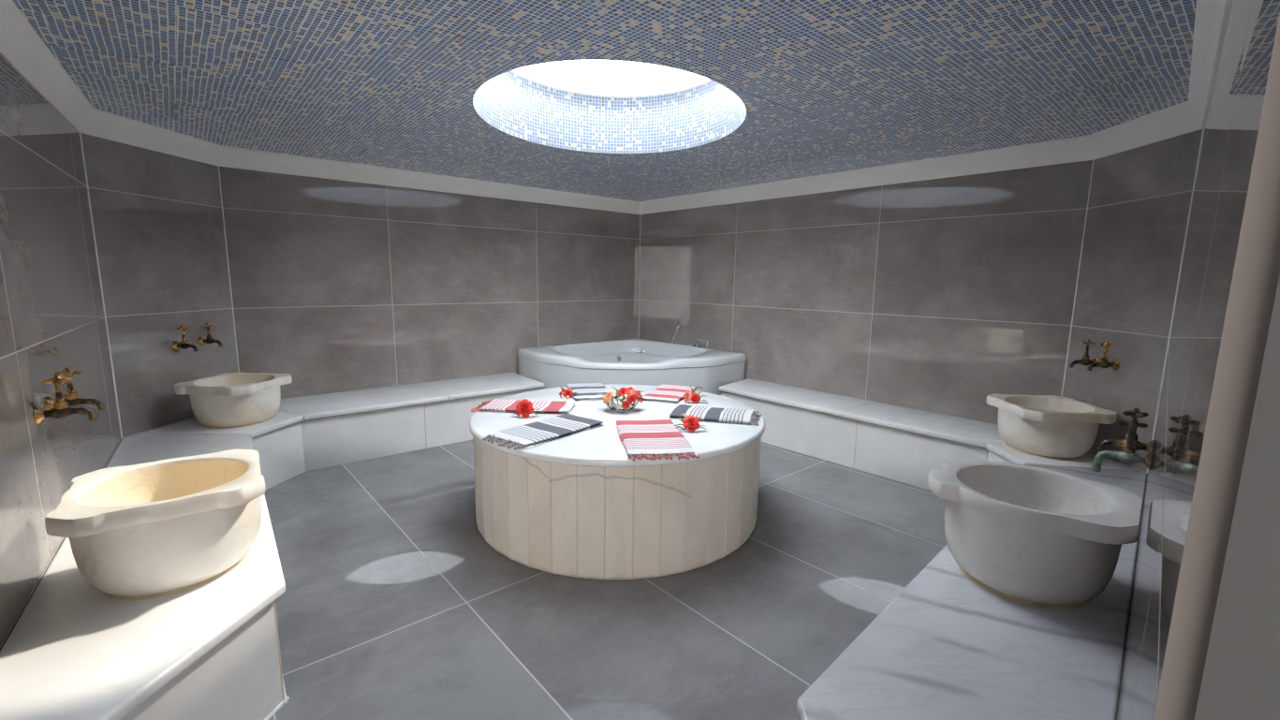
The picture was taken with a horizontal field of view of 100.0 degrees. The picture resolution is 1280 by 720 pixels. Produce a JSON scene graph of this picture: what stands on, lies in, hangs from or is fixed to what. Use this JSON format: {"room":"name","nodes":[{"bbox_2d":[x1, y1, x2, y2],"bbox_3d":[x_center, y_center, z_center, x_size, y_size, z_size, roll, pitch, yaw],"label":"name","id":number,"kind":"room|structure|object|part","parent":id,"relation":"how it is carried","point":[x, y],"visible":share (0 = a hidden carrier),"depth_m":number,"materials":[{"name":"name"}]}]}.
{"room":"spa","nodes":[
{"label":"spa","id":0,"kind":"room"},
{"bbox_2d":[0,52,121,650],"bbox_3d":[-1.824,-0.225,1.527,0.100,2.312,2.603,-6,11,-37],"label":"wall","id":1,"kind":"structure","parent":0,"point":[52,319],"depth_m":1.66,"materials":[{"name":"tile"}]},
{"bbox_2d":[32,374,98,424],"bbox_3d":[-1.673,0.112,1.561,0.125,0.143,0.054,-6,11,-37],"label":"tap","id":2,"kind":"object","parent":1,"relation":"attached to","point":[61,410],"visible":1,"depth_m":1.55,"materials":[{"name":"gold metal"}]},
{"bbox_3d":[-1.680,0.056,1.546,0.048,0.028,0.048,-4,10,-27],"label":"cross handle","id":3,"kind":"part","parent":2,"relation":"part of","materials":[{"name":"gold metal"}]},
{"bbox_3d":[-1.681,0.105,1.554,0.028,0.076,0.028,-6,11,-37],"label":"valve stem","id":4,"kind":"part","parent":2,"relation":"part of","materials":[{"name":"gold metal"}]},
{"bbox_3d":[-1.668,0.157,1.573,0.111,0.049,0.036,-6,11,-37],"label":"spout","id":5,"kind":"part","parent":2,"relation":"part of","materials":[{"name":"brown metal"}]},
{"bbox_2d":[45,367,105,410],"bbox_3d":[-1.764,0.092,1.678,0.125,0.143,0.060,-6,11,-37],"label":"tap","id":6,"kind":"object","parent":1,"relation":"attached to","point":[73,401],"visible":0.82,"depth_m":1.67,"materials":[{"name":"gold metal"}]},
{"bbox_3d":[-1.772,0.036,1.663,0.048,0.028,0.048,0,9,-4],"label":"cross handle","id":7,"kind":"part","parent":6,"relation":"part of","materials":[{"name":"gold metal"}]},
{"bbox_3d":[-1.772,0.086,1.670,0.028,0.076,0.028,-6,11,-37],"label":"valve stem","id":8,"kind":"part","parent":6,"relation":"part of","materials":[{"name":"gold metal"}]},
{"bbox_3d":[-1.760,0.138,1.689,0.111,0.049,0.036,-6,11,-37],"label":"spout","id":9,"kind":"part","parent":6,"relation":"part of","materials":[{"name":"brown metal"}]},
{"bbox_2d":[81,132,238,439],"bbox_3d":[-2.580,-0.447,2.911,0.100,2.312,0.823,1,9,4],"label":"wall","id":10,"kind":"structure","parent":0,"point":[157,216],"depth_m":2.83,"materials":[{"name":"tile"}]},
{"bbox_2d":[79,132,122,438],"bbox_3d":[-2.558,-0.325,2.551,0.007,1.440,0.007,1,9,4],"label":"trim","id":11,"kind":"structure","parent":10,"relation":"attached to","point":[80,133],"depth_m":2.54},
{"bbox_2d":[171,324,198,352],"bbox_3d":[-2.474,-0.118,2.924,0.125,0.143,0.058,1,9,4],"label":"tap","id":12,"kind":"object","parent":10,"relation":"attached to","point":[176,345],"visible":1,"depth_m":2.92,"materials":[{"name":"gold metal"}]},
{"bbox_3d":[-2.484,-0.175,2.916,0.048,0.028,0.048,5,10,26],"label":"cross handle","id":13,"kind":"part","parent":12,"relation":"part of","materials":[{"name":"gold metal"}]},
{"bbox_3d":[-2.484,-0.126,2.924,0.028,0.076,0.028,1,9,4],"label":"valve stem","id":14,"kind":"part","parent":12,"relation":"part of","materials":[{"name":"gold metal"}]},
{"bbox_3d":[-2.468,-0.071,2.931,0.111,0.049,0.036,1,9,4],"label":"spout","id":15,"kind":"part","parent":12,"relation":"part of","materials":[{"name":"brown metal"}]},
{"bbox_2d":[197,321,222,346],"bbox_3d":[-2.462,-0.149,3.081,0.125,0.143,0.052,1,9,4],"label":"tap","id":16,"kind":"object","parent":10,"relation":"attached to","point":[201,340],"visible":1,"depth_m":3.08,"materials":[{"name":"gold metal"}]},
{"bbox_3d":[-2.472,-0.206,3.073,0.049,0.028,0.049,1,9,4],"label":"cross handle","id":17,"kind":"part","parent":16,"relation":"part of","materials":[{"name":"gold metal"}]},
{"bbox_3d":[-2.473,-0.157,3.080,0.028,0.076,0.028,1,9,4],"label":"valve stem","id":18,"kind":"part","parent":16,"relation":"part of","materials":[{"name":"brown metal"}]},
{"bbox_3d":[-2.456,-0.102,3.087,0.111,0.049,0.036,1,9,4],"label":"spout","id":19,"kind":"part","parent":16,"relation":"part of","materials":[{"name":"brown metal"}]},
{"bbox_2d":[217,165,239,372],"bbox_3d":[-2.504,-0.436,3.283,0.007,1.440,0.007,1,9,4],"label":"trim","id":20,"kind":"structure","parent":10,"relation":"attached to","point":[217,166],"depth_m":3.26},
{"bbox_2d":[0,0,1230,214],"bbox_3d":[-0.144,-1.067,2.481,3.971,0.118,4.139,-7,11,-40],"label":"trim","id":21,"kind":"structure","parent":10,"relation":"attached to","point":[21,44],"depth_m":2.91,"materials":[{"name":"white paint"}]},
{"bbox_2d":[219,166,640,399],"bbox_3d":[-1.287,-0.654,4.381,3.383,2.312,0.100,-7,11,-40],"label":"wall","id":22,"kind":"structure","parent":0,"point":[337,286],"depth_m":3.96,"materials":[{"name":"tile"}]},
{"bbox_2d":[638,218,640,327],"bbox_3d":[-0.006,-0.730,5.424,0.007,1.440,0.007,1,9,4],"label":"trim","id":23,"kind":"structure","parent":22,"relation":"attached to","point":[640,218],"depth_m":5.37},
{"bbox_2d":[12,0,1196,201],"bbox_3d":[-0.157,-1.194,1.663,5.400,0.392,7.900,1,9,4],"label":"ceiling","id":24,"kind":"structure","parent":0,"point":[795,89],"depth_m":2.05,"materials":[{"name":"tile"}]},
{"bbox_2d":[511,70,710,96],"bbox_3d":[-0.132,-1.600,2.624,1.450,0.120,1.624,1,9,4],"label":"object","id":25,"kind":"object","parent":24,"relation":"attached to","point":[521,74],"visible":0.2,"depth_m":3.30,"materials":[{"name":"white metal"}]},
{"bbox_2d":[264,440,947,719],"bbox_3d":[-0.185,0.917,1.986,5.400,0.080,7.900,1,9,4],"label":"floor","id":26,"kind":"structure","parent":0,"point":[395,604],"depth_m":1.94,"materials":[{"name":"tile"}]},
{"bbox_2d":[0,431,289,719],"bbox_3d":[-1.620,0.697,1.893,0.536,0.355,2.603,-6,11,-37],"label":"bench","id":27,"kind":"object","parent":26,"relation":"on","point":[210,651],"visible":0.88,"depth_m":1.27,"materials":[{"name":"stone"}]},
{"bbox_2d":[44,449,265,600],"bbox_3d":[-1.287,0.452,1.484,0.414,0.262,0.414,-6,11,-37],"label":"stone basin","id":28,"kind":"object","parent":27,"relation":"on","point":[169,526],"visible":1,"depth_m":1.37,"materials":[{"name":"beige stone"}]},
{"bbox_3d":[-1.026,0.840,1.104,0.020,0.317,0.720,2,9,5],"label":"panel","id":29,"kind":"part","parent":27,"relation":"part of","materials":[{"name":"stone"}]},
{"bbox_2d":[148,372,544,489],"bbox_3d":[-1.702,0.433,3.595,2.329,0.350,0.797,-7,11,-40],"label":"bench","id":30,"kind":"object","parent":26,"relation":"on","point":[316,432],"visible":0.77,"depth_m":3.43,"materials":[{"name":"stone"}]},
{"bbox_3d":[-2.254,0.345,3.068,0.565,0.032,0.615,1,9,4],"label":"seat","id":31,"kind":"part","parent":30,"relation":"part of","materials":[{"name":"stone"}]},
{"bbox_2d":[174,372,292,428],"bbox_3d":[-2.235,0.223,2.982,0.418,0.235,0.418,1,9,4],"label":"stone basin","id":32,"kind":"object","parent":30,"relation":"on","point":[231,400],"visible":1,"depth_m":2.85,"materials":[{"name":"stone"}]},
{"bbox_3d":[-2.027,0.537,2.997,0.020,0.317,0.386,2,9,7],"label":"panel","id":33,"kind":"part","parent":30,"relation":"part of","materials":[{"name":"stone"}]},
{"bbox_3d":[-1.912,0.277,3.543,1.098,0.032,0.562,-7,11,-40],"label":"seat","id":34,"kind":"part","parent":30,"relation":"part of","materials":[{"name":"stone"}]},
{"bbox_3d":[-1.732,0.477,3.411,0.714,0.317,0.020,-7,11,-40],"label":"panel","id":35,"kind":"part","parent":30,"relation":"part of","materials":[{"name":"stone"}]},
{"bbox_3d":[-1.195,0.193,4.156,0.792,0.032,0.564,-7,11,-40],"label":"seat","id":36,"kind":"part","parent":30,"relation":"part of","materials":[{"name":"stone"}]},
{"bbox_3d":[-1.113,0.405,3.937,0.913,0.317,0.020,-7,11,-40],"label":"panel","id":37,"kind":"part","parent":30,"relation":"part of","materials":[{"name":"stone"}]},
{"bbox_2d":[469,383,765,579],"bbox_3d":[-0.110,0.508,2.745,1.442,0.500,1.442,1,9,4],"label":"stone platform","id":38,"kind":"object","parent":26,"relation":"on","point":[577,505],"visible":0.77,"depth_m":2.13,"materials":[{"name":"stone"}]},
{"bbox_2d":[470,398,576,413],"bbox_3d":[-0.590,0.237,2.760,0.500,0.019,0.249,1,9,4],"label":"folded towel","id":39,"kind":"object","parent":38,"relation":"on","point":[492,405],"visible":0.91,"depth_m":2.72,"materials":[{"name":"red fabric"}]},
{"bbox_2d":[511,398,545,417],"bbox_3d":[-0.540,0.233,2.580,0.165,0.081,0.061,0,9,-6],"label":"rose","id":40,"kind":"object","parent":38,"relation":"on","point":[523,408],"visible":1,"depth_m":2.57,"materials":[{"name":"red plant"}]},
{"bbox_2d":[482,412,603,450],"bbox_3d":[-0.414,0.303,2.337,0.256,0.019,0.514,8,11,38],"label":"folded towel","id":41,"kind":"object","parent":38,"relation":"on","point":[550,429],"visible":1,"depth_m":2.29,"materials":[{"name":"black fabric"}]},
{"bbox_2d":[559,386,577,398],"bbox_3d":[-0.384,0.182,3.003,0.140,0.057,0.097,-3,9,-21],"label":"rose","id":42,"kind":"object","parent":38,"relation":"on","point":[567,393],"visible":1,"depth_m":2.99,"materials":[{"name":"red plant"}]},
{"bbox_2d":[566,382,608,400],"bbox_3d":[-0.304,0.178,3.169,0.228,0.018,0.470,-1,9,-14],"label":"folded towel","id":43,"kind":"object","parent":38,"relation":"on","point":[586,391],"visible":0.94,"depth_m":3.11,"materials":[{"name":"white fabric"}]},
{"bbox_2d":[604,396,639,411],"bbox_3d":[-0.094,0.229,2.737,0.185,0.052,0.185,1,9,4],"label":"glass bowl","id":44,"kind":"object","parent":38,"relation":"on","point":[617,407],"visible":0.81,"depth_m":2.68,"materials":[{"name":"white"}]},
{"bbox_2d":[594,391,614,403],"bbox_3d":[-0.182,0.201,2.720,0.122,0.082,0.061,4,9,21],"label":"rose","id":45,"kind":"object","parent":44,"relation":"in","point":[607,398],"visible":1,"depth_m":2.70,"materials":[{"name":"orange plant"}]},
{"bbox_2d":[601,386,623,403],"bbox_3d":[-0.134,0.192,2.708,0.090,0.102,0.174,-3,9,-23],"label":"leaf sprig","id":46,"kind":"object","parent":44,"relation":"in","point":[616,389],"visible":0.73,"depth_m":2.68,"materials":[{"name":"green plant"}]},
{"bbox_2d":[615,387,630,402],"bbox_3d":[-0.086,0.190,2.727,0.078,0.100,0.105,1,9,4],"label":"rose","id":47,"kind":"object","parent":44,"relation":"in","point":[623,391],"visible":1,"depth_m":2.72,"materials":[{"name":"red plant"}]},
{"bbox_2d":[621,400,630,409],"bbox_3d":[-0.080,0.225,2.666,0.035,0.055,0.069,-4,10,-30],"label":"rose","id":48,"kind":"object","parent":44,"relation":"in","point":[625,404],"visible":1,"depth_m":2.64,"materials":[{"name":"red plant"}]},
{"bbox_2d":[618,393,636,403],"bbox_3d":[-0.062,0.211,2.673,0.065,0.079,0.084,5,10,26],"label":"rose","id":49,"kind":"object","parent":44,"relation":"in","point":[631,398],"visible":0.99,"depth_m":2.68,"materials":[{"name":"red plant"}]},
{"bbox_2d":[629,389,645,402],"bbox_3d":[-0.021,0.195,2.738,0.086,0.091,0.079,-6,11,-39],"label":"rose","id":50,"kind":"object","parent":44,"relation":"in","point":[638,394],"visible":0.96,"depth_m":2.72,"materials":[{"name":"red plant"}]},
{"bbox_2d":[616,419,699,460],"bbox_3d":[0.054,0.325,2.243,0.273,0.018,0.535,0,9,-8],"label":"folded towel","id":51,"kind":"object","parent":38,"relation":"on","point":[647,439],"visible":1,"depth_m":2.19,"materials":[{"name":"red fabric"}]},
{"bbox_2d":[642,383,702,403],"bbox_3d":[0.192,0.189,3.141,0.253,0.019,0.470,4,9,20],"label":"folded towel","id":52,"kind":"object","parent":38,"relation":"on","point":[665,392],"visible":0.94,"depth_m":3.07,"materials":[{"name":"red fabric"}]},
{"bbox_2d":[673,413,706,431],"bbox_3d":[0.222,0.280,2.395,0.167,0.064,0.095,1,9,4],"label":"rose","id":53,"kind":"object","parent":38,"relation":"on","point":[690,422],"visible":0.98,"depth_m":2.37,"materials":[{"name":"red plant"}]},
{"bbox_2d":[682,387,707,403],"bbox_3d":[0.301,0.193,2.921,0.137,0.079,0.100,9,12,42],"label":"rose","id":54,"kind":"object","parent":38,"relation":"on","point":[688,396],"visible":1,"depth_m":2.91,"materials":[{"name":"red plant"}]},
{"bbox_2d":[668,404,761,426],"bbox_3d":[0.374,0.266,2.652,0.436,0.019,0.258,3,9,16],"label":"folded towel","id":55,"kind":"object","parent":38,"relation":"on","point":[703,413],"visible":1,"depth_m":2.62,"materials":[{"name":"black fabric"}]},
{"bbox_2d":[516,321,746,395],"bbox_3d":[-0.079,0.093,4.548,1.447,0.776,1.411,-7,11,-41],"label":"bathtub","id":56,"kind":"object","parent":26,"relation":"on","point":[629,361],"visible":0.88,"depth_m":4.22,"materials":[{"name":"ceramic"}]},
{"bbox_3d":[0.335,-0.244,5.061,0.100,0.147,0.042,5,10,24],"label":"handle","id":57,"kind":"part","parent":56,"relation":"part of","materials":[{"name":"silver metal"}]},
{"bbox_3d":[0.480,-0.138,4.782,0.136,0.054,0.043,-7,11,-40],"label":"filler spout","id":58,"kind":"part","parent":56,"relation":"part of","materials":[{"name":"silver metal"}]},
{"bbox_3d":[0.564,-0.144,4.723,0.125,0.086,0.051,-3,9,-23],"label":"mixer lever","id":59,"kind":"part","parent":56,"relation":"part of","materials":[{"name":"silver metal"}]},
{"bbox_2d":[719,378,1135,490],"bbox_3d":[1.514,0.499,3.445,0.664,0.350,2.487,-5,11,-34],"label":"bench","id":60,"kind":"object","parent":26,"relation":"on","point":[904,445],"visible":0.75,"depth_m":3.31,"materials":[{"name":"stone"}]},
{"bbox_3d":[0.993,0.458,3.777,0.020,0.317,1.106,-7,11,-40],"label":"panel","id":61,"kind":"part","parent":60,"relation":"part of","materials":[{"name":"stone"}]},
{"bbox_3d":[1.063,0.253,3.960,0.454,0.032,1.031,-7,11,-40],"label":"seat","id":62,"kind":"part","parent":60,"relation":"part of","materials":[{"name":"stone"}]},
{"bbox_3d":[1.749,0.382,3.178,0.454,0.032,1.060,-7,11,-40],"label":"seat","id":63,"kind":"part","parent":60,"relation":"part of","materials":[{"name":"stone"}]},
{"bbox_3d":[1.592,0.571,3.095,0.020,0.317,0.721,-7,11,-40],"label":"panel","id":64,"kind":"part","parent":60,"relation":"part of","materials":[{"name":"stone"}]},
{"bbox_3d":[1.817,0.639,2.666,0.020,0.317,0.335,1,9,3],"label":"panel","id":65,"kind":"part","parent":60,"relation":"part of","materials":[{"name":"stone"}]},
{"bbox_2d":[985,393,1117,459],"bbox_3d":[2.010,0.330,2.664,0.414,0.235,0.414,1,9,4],"label":"stone basin","id":66,"kind":"object","parent":60,"relation":"on","point":[1045,426],"visible":1,"depth_m":2.53,"materials":[{"name":"stone"}]},
{"bbox_3d":[2.018,0.462,2.684,0.466,0.032,0.519,1,9,4],"label":"seat","id":67,"kind":"part","parent":60,"relation":"part of","materials":[{"name":"stone"}]},
{"bbox_2d":[796,463,1147,719],"bbox_3d":[1.096,0.783,1.564,0.469,0.354,2.827,9,12,43],"label":"bench","id":68,"kind":"object","parent":26,"relation":"on","point":[948,646],"visible":0.8,"depth_m":1.19,"materials":[{"name":"stone"}]},
{"bbox_2d":[927,456,1143,609],"bbox_3d":[1.071,0.478,1.502,0.463,0.267,0.407,9,12,44],"label":"stone basin","id":69,"kind":"object","parent":68,"relation":"on","point":[1033,536],"visible":1,"depth_m":1.38,"materials":[{"name":"grey stone"}]},
{"bbox_2d":[638,160,1092,425],"bbox_3d":[1.175,-0.584,4.142,0.100,2.312,3.575,-7,11,-40],"label":"wall","id":70,"kind":"structure","parent":0,"point":[942,296],"depth_m":3.53,"materials":[{"name":"tile"}]},
{"bbox_2d":[1062,129,1202,474],"bbox_3d":[2.310,-0.321,2.519,0.100,2.312,0.655,1,9,4],"label":"wall","id":71,"kind":"structure","parent":0,"point":[1140,198],"depth_m":2.47,"materials":[{"name":"tile"}]},
{"bbox_2d":[1060,160,1094,397],"bbox_3d":[2.280,-0.300,2.816,0.007,1.440,0.007,1,9,4],"label":"trim","id":72,"kind":"structure","parent":71,"relation":"attached to","point":[1093,160],"depth_m":2.79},
{"bbox_2d":[1068,338,1100,367],"bbox_3d":[2.200,-0.031,2.659,0.125,0.143,0.060,1,9,4],"label":"tap","id":73,"kind":"object","parent":71,"relation":"attached to","point":[1084,360],"visible":0.9,"depth_m":2.65,"materials":[{"name":"gold metal"}]},
{"bbox_3d":[2.192,0.015,2.667,0.111,0.049,0.036,1,9,4],"label":"spout","id":74,"kind":"part","parent":73,"relation":"part of","materials":[{"name":"brown metal"}]},
{"bbox_3d":[2.210,-0.039,2.657,0.028,0.076,0.028,1,9,4],"label":"valve stem","id":75,"kind":"part","parent":73,"relation":"part of","materials":[{"name":"brown metal"}]},
{"bbox_3d":[2.211,-0.088,2.650,0.048,0.028,0.048,6,10,31],"label":"cross handle","id":76,"kind":"part","parent":73,"relation":"part of","materials":[{"name":"green metal"}]},
{"bbox_2d":[1086,340,1119,370],"bbox_3d":[2.191,-0.019,2.542,0.125,0.143,0.052,1,9,4],"label":"tap","id":77,"kind":"object","parent":71,"relation":"attached to","point":[1114,364],"visible":1,"depth_m":2.53,"materials":[{"name":"gold metal"}]},
{"bbox_3d":[2.184,0.028,2.549,0.111,0.049,0.036,1,9,4],"label":"spout","id":78,"kind":"part","parent":77,"relation":"part of","materials":[{"name":"brown metal"}]},
{"bbox_3d":[2.202,-0.026,2.540,0.028,0.076,0.028,1,9,4],"label":"valve stem","id":79,"kind":"part","parent":77,"relation":"part of","materials":[{"name":"gold metal"}]},
{"bbox_3d":[2.203,-0.075,2.532,0.048,0.028,0.048,2,9,9],"label":"cross handle","id":80,"kind":"part","parent":77,"relation":"part of","materials":[{"name":"gold metal"}]},
{"bbox_2d":[1146,128,1204,473],"bbox_3d":[2.238,-0.213,2.249,0.007,1.440,0.007,1,9,4],"label":"trim","id":81,"kind":"structure","parent":71,"relation":"attached to","point":[1202,128],"depth_m":2.23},
{"bbox_2d":[1116,0,1279,719],"bbox_3d":[1.294,-0.135,1.214,0.100,2.312,2.881,9,12,44],"label":"wall","id":82,"kind":"structure","parent":0,"point":[1229,273],"depth_m":0.29,"materials":[{"name":"tile"}]},
{"bbox_2d":[1091,417,1154,471],"bbox_3d":[1.374,0.246,1.523,0.125,0.172,0.060,9,12,44],"label":"tap","id":83,"kind":"object","parent":82,"relation":"attached to","point":[1128,454],"visible":0.99,"depth_m":1.51,"materials":[{"name":"brown metal"}]},
{"bbox_3d":[1.368,0.292,1.535,0.111,0.078,0.036,9,12,44],"label":"spout","id":84,"kind":"part","parent":83,"relation":"part of","materials":[{"name":"green metal"}]},
{"bbox_3d":[1.381,0.226,1.512,0.028,0.076,0.028,9,12,44],"label":"valve stem","id":85,"kind":"part","parent":83,"relation":"part of","materials":[{"name":"brown metal"}]},
{"bbox_3d":[1.382,0.176,1.505,0.048,0.028,0.048,0,9,-6],"label":"cross handle","id":86,"kind":"part","parent":83,"relation":"part of","materials":[{"name":"brown metal"}]},
{"bbox_2d":[1097,408,1155,453],"bbox_3d":[1.465,0.222,1.613,0.125,0.162,0.056,9,12,44],"label":"tap","id":87,"kind":"object","parent":82,"relation":"attached to","point":[1135,413],"visible":0.74,"depth_m":1.59,"materials":[{"name":"brown metal"}]},
{"bbox_3d":[1.459,0.267,1.625,0.111,0.068,0.036,9,12,44],"label":"spout","id":88,"kind":"part","parent":87,"relation":"part of","materials":[{"name":"brown metal"}]},
{"bbox_3d":[1.473,0.206,1.603,0.028,0.076,0.028,9,12,44],"label":"valve stem","id":89,"kind":"part","parent":87,"relation":"part of","materials":[{"name":"brown metal"}]},
{"bbox_3d":[1.473,0.156,1.596,0.048,0.028,0.048,-4,10,-29],"label":"cross handle","id":90,"kind":"part","parent":87,"relation":"part of","materials":[{"name":"brown metal"}]},
{"bbox_2d":[1194,274,1279,719],"bbox_3d":[0.251,0.159,-0.799,0.100,2.312,2.178,1,9,4],"label":"wall","id":91,"kind":"structure","parent":0,"point":[1241,681],"depth_m":0.24,"materials":[{"name":"paint"}]}
]}

